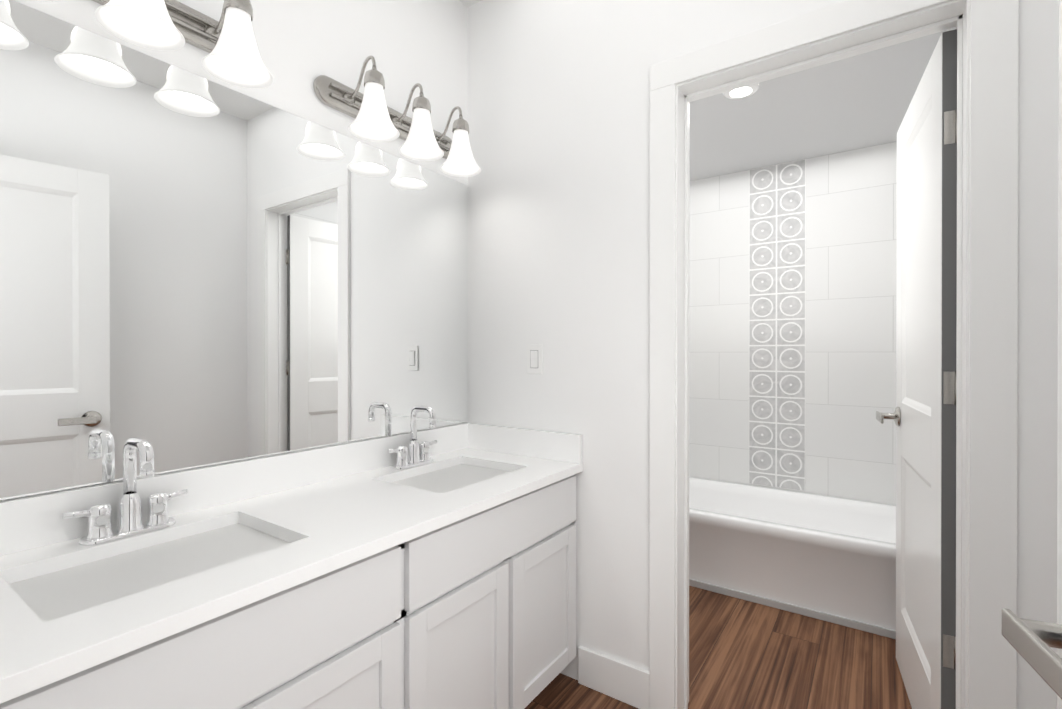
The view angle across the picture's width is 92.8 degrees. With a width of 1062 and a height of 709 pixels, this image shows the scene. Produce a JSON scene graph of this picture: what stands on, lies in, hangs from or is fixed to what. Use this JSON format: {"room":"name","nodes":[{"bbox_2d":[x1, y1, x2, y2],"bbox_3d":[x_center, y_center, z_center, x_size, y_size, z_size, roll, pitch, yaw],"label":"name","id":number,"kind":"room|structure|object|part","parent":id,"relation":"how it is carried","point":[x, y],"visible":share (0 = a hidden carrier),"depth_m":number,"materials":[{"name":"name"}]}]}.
{"room":"bathroom","nodes":[
{"label":"bathroom","id":0,"kind":"room"},
{"bbox_2d":[0,0,467,501],"bbox_3d":[-0.793,-0.140,1.524,0.115,2.700,1.896,0,0,35],"label":"wall","id":1,"kind":"structure","parent":0,"point":[407,45],"depth_m":1.68,"materials":[{"name":"paint"}]},
{"bbox_2d":[41,0,272,87],"bbox_3d":[-0.869,-0.823,1.109,0.226,0.247,0.630,0,0,35],"label":"wall sconce","id":2,"kind":"object","parent":1,"relation":"attached to","point":[227,41],"visible":1,"depth_m":1.22,"materials":[{"name":"white glass"}]},
{"bbox_3d":[-0.839,-0.772,1.089,0.154,0.146,0.154,0,0,35],"label":"lamp shade","id":3,"kind":"part","parent":2,"relation":"part of","materials":[{"name":"white glass"}]},
{"bbox_3d":[-0.954,-0.841,1.168,0.018,0.090,0.630,0,0,35],"label":"plate","id":4,"kind":"part","parent":2,"relation":"part of","materials":[{"name":"silver metal"}]},
{"bbox_3d":[-0.940,-0.857,1.158,0.011,0.010,0.540,0,0,35],"label":"rod","id":5,"kind":"part","parent":2,"relation":"part of","materials":[{"name":"silver metal"}]},
{"bbox_3d":[-0.940,-0.825,1.158,0.011,0.010,0.540,0,0,35],"label":"rod","id":6,"kind":"part","parent":2,"relation":"part of","materials":[{"name":"silver metal"}]},
{"bbox_3d":[-0.776,-0.892,1.288,0.131,0.110,0.010,0,0,35],"label":"arm","id":7,"kind":"part","parent":2,"relation":"part of"},
{"bbox_3d":[-0.726,-0.773,1.254,0.154,0.146,0.154,0,0,35],"label":"lamp shade","id":8,"kind":"part","parent":2,"relation":"part of","materials":[{"name":"white glass"}]},
{"bbox_2d":[0,0,467,499],"bbox_3d":[-0.742,-0.215,1.489,0.005,1.014,1.656,0,0,35],"label":"mirror","id":9,"kind":"object","parent":1,"relation":"attached to","point":[196,271],"visible":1,"depth_m":1.30,"materials":[{"name":"clear glass"}]},
{"bbox_2d":[0,423,467,556],"bbox_3d":[-0.735,0.348,1.486,0.020,0.105,1.660,0,0,35],"label":"backsplash","id":10,"kind":"structure","parent":1,"relation":"attached to","point":[27,522],"depth_m":1.35,"materials":[{"name":"white stone"}]},
{"bbox_2d":[313,55,480,176],"bbox_3d":[-0.410,-0.825,1.777,0.226,0.247,0.630,0,0,35],"label":"wall sconce","id":11,"kind":"object","parent":1,"relation":"attached to","point":[374,115],"visible":1,"depth_m":1.71,"materials":[{"name":"white glass"}]},
{"bbox_3d":[-0.543,-0.893,1.626,0.131,0.110,0.010,0,0,35],"label":"arm","id":12,"kind":"part","parent":11,"relation":"part of"},
{"bbox_3d":[-0.493,-0.774,1.592,0.154,0.146,0.154,0,0,35],"label":"lamp shade","id":13,"kind":"part","parent":11,"relation":"part of","materials":[{"name":"white glass"}]},
{"bbox_3d":[-0.495,-0.843,1.836,0.018,0.090,0.630,0,0,35],"label":"plate","id":14,"kind":"part","parent":11,"relation":"part of","materials":[{"name":"silver metal"}]},
{"bbox_3d":[-0.480,-0.827,1.825,0.011,0.010,0.540,0,0,35],"label":"rod","id":15,"kind":"part","parent":11,"relation":"part of","materials":[{"name":"silver metal"}]},
{"bbox_3d":[-0.480,-0.859,1.825,0.011,0.010,0.540,0,0,35],"label":"rod","id":16,"kind":"part","parent":11,"relation":"part of","materials":[{"name":"silver metal"}]},
{"bbox_3d":[-0.430,-0.893,1.791,0.131,0.110,0.010,0,0,35],"label":"arm","id":17,"kind":"part","parent":11,"relation":"part of"},
{"bbox_3d":[-0.380,-0.774,1.756,0.154,0.146,0.154,0,0,35],"label":"lamp shade","id":18,"kind":"part","parent":11,"relation":"part of","materials":[{"name":"white glass"}]},
{"bbox_3d":[-0.317,-0.894,1.955,0.131,0.110,0.010,0,0,35],"label":"arm","id":19,"kind":"part","parent":11,"relation":"part of"},
{"bbox_3d":[-0.267,-0.774,1.921,0.154,0.146,0.154,0,0,35],"label":"lamp shade","id":20,"kind":"part","parent":11,"relation":"part of","materials":[{"name":"white glass"}]},
{"bbox_2d":[459,0,480,7],"bbox_3d":[0.033,-1.539,0.952,2.120,0.100,1.896,0,0,35],"label":"ceiling","id":21,"kind":"structure","parent":0,"point":[467,3],"depth_m":2.14,"materials":[{"name":"paint"}]},
{"bbox_2d":[525,586,911,708],"bbox_3d":[0.095,1.261,1.050,2.120,0.100,5.165,0,0,35],"label":"floor","id":22,"kind":"structure","parent":0,"point":[744,654],"depth_m":1.96,"materials":[{"name":"brown wood"}]},
{"bbox_2d":[0,473,576,708],"bbox_3d":[-0.518,0.820,1.337,0.544,0.780,1.660,0,0,35],"label":"bathroom vanity","id":23,"kind":"object","parent":22,"relation":"on","point":[433,566],"depth_m":1.20,"materials":[{"name":"paint"}]},
{"bbox_2d":[0,449,582,704],"bbox_3d":[-0.512,0.415,1.333,0.561,0.030,1.660,0,0,35],"label":"countertop","id":24,"kind":"structure","parent":23,"relation":"on","point":[342,522],"depth_m":0.98,"materials":[{"name":"white stone"}]},
{"bbox_2d":[60,437,191,548],"bbox_3d":[-0.866,0.292,1.111,0.141,0.217,0.228,0,0,35],"label":"faucet","id":25,"kind":"object","parent":24,"relation":"on","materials":[{"name":"silver metal"}]},
{"bbox_2d":[0,517,303,624],"bbox_3d":[-0.738,0.501,1.023,0.384,0.164,0.498,0,0,35],"label":"sink","id":26,"kind":"object","parent":24,"relation":"in","point":[61,588],"depth_m":1.02,"materials":[{"name":"white ceramic"}]},
{"bbox_2d":[384,405,439,468],"bbox_3d":[-0.390,0.290,1.803,0.141,0.217,0.228,0,0,35],"label":"faucet","id":27,"kind":"object","parent":24,"relation":"on","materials":[{"name":"silver metal"}]},
{"bbox_2d":[384,457,535,496],"bbox_3d":[-0.262,0.499,1.715,0.384,0.164,0.498,0,0,35],"label":"sink","id":28,"kind":"object","parent":24,"relation":"in","point":[461,478],"depth_m":1.74,"materials":[{"name":"white ceramic"}]},
{"bbox_3d":[-0.418,0.869,1.019,0.018,0.485,0.387,0,0,35],"label":"door","id":29,"kind":"part","parent":23,"relation":"part of","materials":[{"name":"paint"}]},
{"bbox_3d":[-0.422,0.869,1.022,0.009,0.377,0.279,0,0,35],"label":"door panel","id":30,"kind":"part","parent":23,"relation":"part of","materials":[{"name":"paint"}]},
{"bbox_3d":[-0.185,0.868,1.359,0.018,0.485,0.387,0,0,35],"label":"door","id":31,"kind":"part","parent":23,"relation":"part of","materials":[{"name":"paint"}]},
{"bbox_3d":[-0.188,0.868,1.361,0.009,0.377,0.279,0,0,35],"label":"door panel","id":32,"kind":"part","parent":23,"relation":"part of","materials":[{"name":"paint"}]},
{"bbox_3d":[0.049,0.867,1.698,0.018,0.485,0.387,0,0,35],"label":"door","id":33,"kind":"part","parent":23,"relation":"part of","materials":[{"name":"paint"}]},
{"bbox_3d":[0.045,0.867,1.701,0.009,0.377,0.279,0,0,35],"label":"door panel","id":34,"kind":"part","parent":23,"relation":"part of","materials":[{"name":"paint"}]},
{"bbox_2d":[689,477,895,638],"bbox_3d":[1.288,1.011,2.766,1.524,0.390,0.745,0,0,35],"label":"bathtub","id":35,"kind":"object","parent":22,"relation":"on","point":[827,558],"visible":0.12,"depth_m":2.46,"materials":[{"name":"ceramic"}]},
{"bbox_2d":[467,0,1058,708],"bbox_3d":[0.538,-0.141,1.690,1.890,2.700,0.115,0,0,35],"label":"wall","id":36,"kind":"structure","parent":0,"point":[558,108],"depth_m":1.81,"materials":[{"name":"paint"}]},
{"bbox_2d":[468,423,581,464],"bbox_3d":[-0.039,0.346,2.003,0.541,0.105,0.019,0,0,35],"label":"backsplash","id":37,"kind":"structure","parent":36,"relation":"attached to","point":[555,446],"depth_m":1.97,"materials":[{"name":"white stone"}]},
{"bbox_2d":[527,344,541,373],"bbox_3d":[0.013,0.018,1.974,0.070,0.115,0.010,0,0,35],"label":"light switch","id":38,"kind":"object","parent":36,"relation":"attached to","point":[534,358],"visible":1,"depth_m":1.97,"materials":[{"name":"plastic"}]},
{"bbox_2d":[578,646,648,708],"bbox_3d":[0.722,1.143,1.488,1.324,0.133,0.014,0,0,35],"label":"baseboard","id":39,"kind":"structure","parent":36,"relation":"attached to","point":[624,682],"depth_m":1.78,"materials":[{"name":"paint"}]},
{"bbox_2d":[649,0,1018,708],"bbox_3d":[0.808,0.121,1.497,0.903,2.177,0.138,0,0,35],"label":"door frame","id":40,"kind":"structure","parent":36,"relation":"attached to","point":[993,296],"depth_m":1.30,"materials":[{"name":"paint"}]},
{"bbox_2d":[896,29,956,708],"bbox_3d":[1.293,0.165,1.669,0.041,2.073,0.722,0,0,28],"label":"door leaf","id":41,"kind":"structure","parent":36,"relation":"in","point":[918,441],"depth_m":1.54,"materials":[{"name":"paint"}]},
{"bbox_2d":[881,407,900,426],"bbox_3d":[1.383,0.238,1.953,0.064,0.076,0.076,0,0,28],"label":"rose","id":42,"kind":"object","parent":41,"relation":"attached to","point":[895,416],"visible":0.92,"depth_m":1.93,"materials":[{"name":"silver metal"}]},
{"bbox_2d":[876,411,883,423],"bbox_3d":[1.328,0.238,1.924,0.009,0.033,0.134,0,0,28],"label":"door lever","id":43,"kind":"object","parent":42,"relation":"attached to","point":[879,417],"visible":1,"depth_m":1.90,"materials":[{"name":"silver metal"}]},
{"bbox_3d":[1.282,0.670,1.683,0.009,0.584,0.485,0,0,28],"label":"tub door panel","id":44,"kind":"part","parent":41,"relation":"part of","materials":[{"name":"white wood"}]},
{"bbox_3d":[1.282,-0.289,1.680,0.009,0.938,0.485,0,0,28],"label":"tub door panel","id":45,"kind":"part","parent":41,"relation":"part of","materials":[{"name":"white wood"}]},
{"bbox_3d":[1.128,0.800,1.361,0.030,0.088,0.004,0,0,27],"label":"tub door hinge leaf","id":46,"kind":"part","parent":41,"relation":"part of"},
{"bbox_3d":[1.126,0.166,1.360,0.032,2.071,0.001,0,0,28],"label":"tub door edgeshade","id":47,"kind":"part","parent":41,"relation":"part of","materials":[{"name":"grey wood"}]},
{"bbox_3d":[1.128,0.090,1.359,0.030,0.088,0.004,0,0,27],"label":"tub door hinge leaf","id":48,"kind":"part","parent":41,"relation":"part of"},
{"bbox_3d":[1.128,-0.610,1.357,0.030,0.088,0.004,0,0,27],"label":"tub door hinge leaf","id":49,"kind":"part","parent":41,"relation":"part of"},
{"bbox_3d":[1.140,0.800,1.351,0.012,0.092,0.012,0,0,28],"label":"tub door hinge","id":50,"kind":"part","parent":41,"relation":"part of","materials":[{"name":"silver metal"}]},
{"bbox_3d":[1.140,0.090,1.349,0.012,0.092,0.012,0,0,28],"label":"tub door hinge","id":51,"kind":"part","parent":41,"relation":"part of","materials":[{"name":"silver metal"}]},
{"bbox_3d":[1.140,-0.610,1.347,0.012,0.092,0.012,0,0,28],"label":"tub door hinge","id":52,"kind":"part","parent":41,"relation":"part of","materials":[{"name":"silver metal"}]},
{"bbox_2d":[689,142,896,504],"bbox_3d":[1.479,-0.145,3.159,2.005,2.700,0.115,0,0,35],"label":"wall","id":53,"kind":"structure","parent":0,"point":[851,222],"depth_m":2.93,"materials":[{"name":"white tile"}]},
{"bbox_2d":[749,159,805,490],"bbox_3d":[1.494,-0.175,3.076,0.315,1.960,0.004,0,0,35],"label":"tile strip","id":54,"kind":"object","parent":53,"relation":"attached to","point":[777,325],"depth_m":3.07,"materials":[{"name":"grey tile"}]},
{"bbox_2d":[690,27,956,180],"bbox_3d":[1.040,-1.373,2.399,1.530,0.440,1.629,0,0,35],"label":"ceiling","id":55,"kind":"structure","parent":0,"point":[863,100],"depth_m":2.42,"materials":[{"name":"paint"}]},
{"bbox_2d":[723,83,758,98],"bbox_3d":[0.914,-1.146,2.200,0.144,0.010,0.144,0,0,35],"label":"recessed light","id":56,"kind":"object","parent":55,"relation":"in","point":[743,92],"visible":0.83,"depth_m":2.20,"materials":[{"name":"paint"}]},
{"bbox_3d":[-0.093,0.162,-0.038,0.960,2.105,0.127,0,0,35],"label":"door frame","id":57,"kind":"structure","parent":0,"visible":0},
{"bbox_2d":[1057,0,1061,708],"bbox_3d":[0.479,0.169,0.185,0.035,2.073,0.911,0,0,22],"label":"door leaf","id":58,"kind":"structure","parent":57,"relation":"attached to","point":[1059,541],"depth_m":0.61,"materials":[{"name":"paint"}]},
{"bbox_2d":[1019,618,1061,648],"bbox_3d":[0.581,0.312,0.562,0.064,0.076,0.076,0,0,23],"label":"rose","id":59,"kind":"object","parent":58,"relation":"attached to","point":[1049,634],"visible":0.46,"depth_m":0.56,"materials":[{"name":"silver metal"}]},
{"bbox_2d":[1002,608,1061,698],"bbox_3d":[0.529,0.312,0.529,0.009,0.033,0.134,0,0,22],"label":"door lever","id":60,"kind":"object","parent":59,"relation":"attached to","point":[1041,657],"visible":1,"depth_m":0.53,"materials":[{"name":"silver metal"}]}
]}

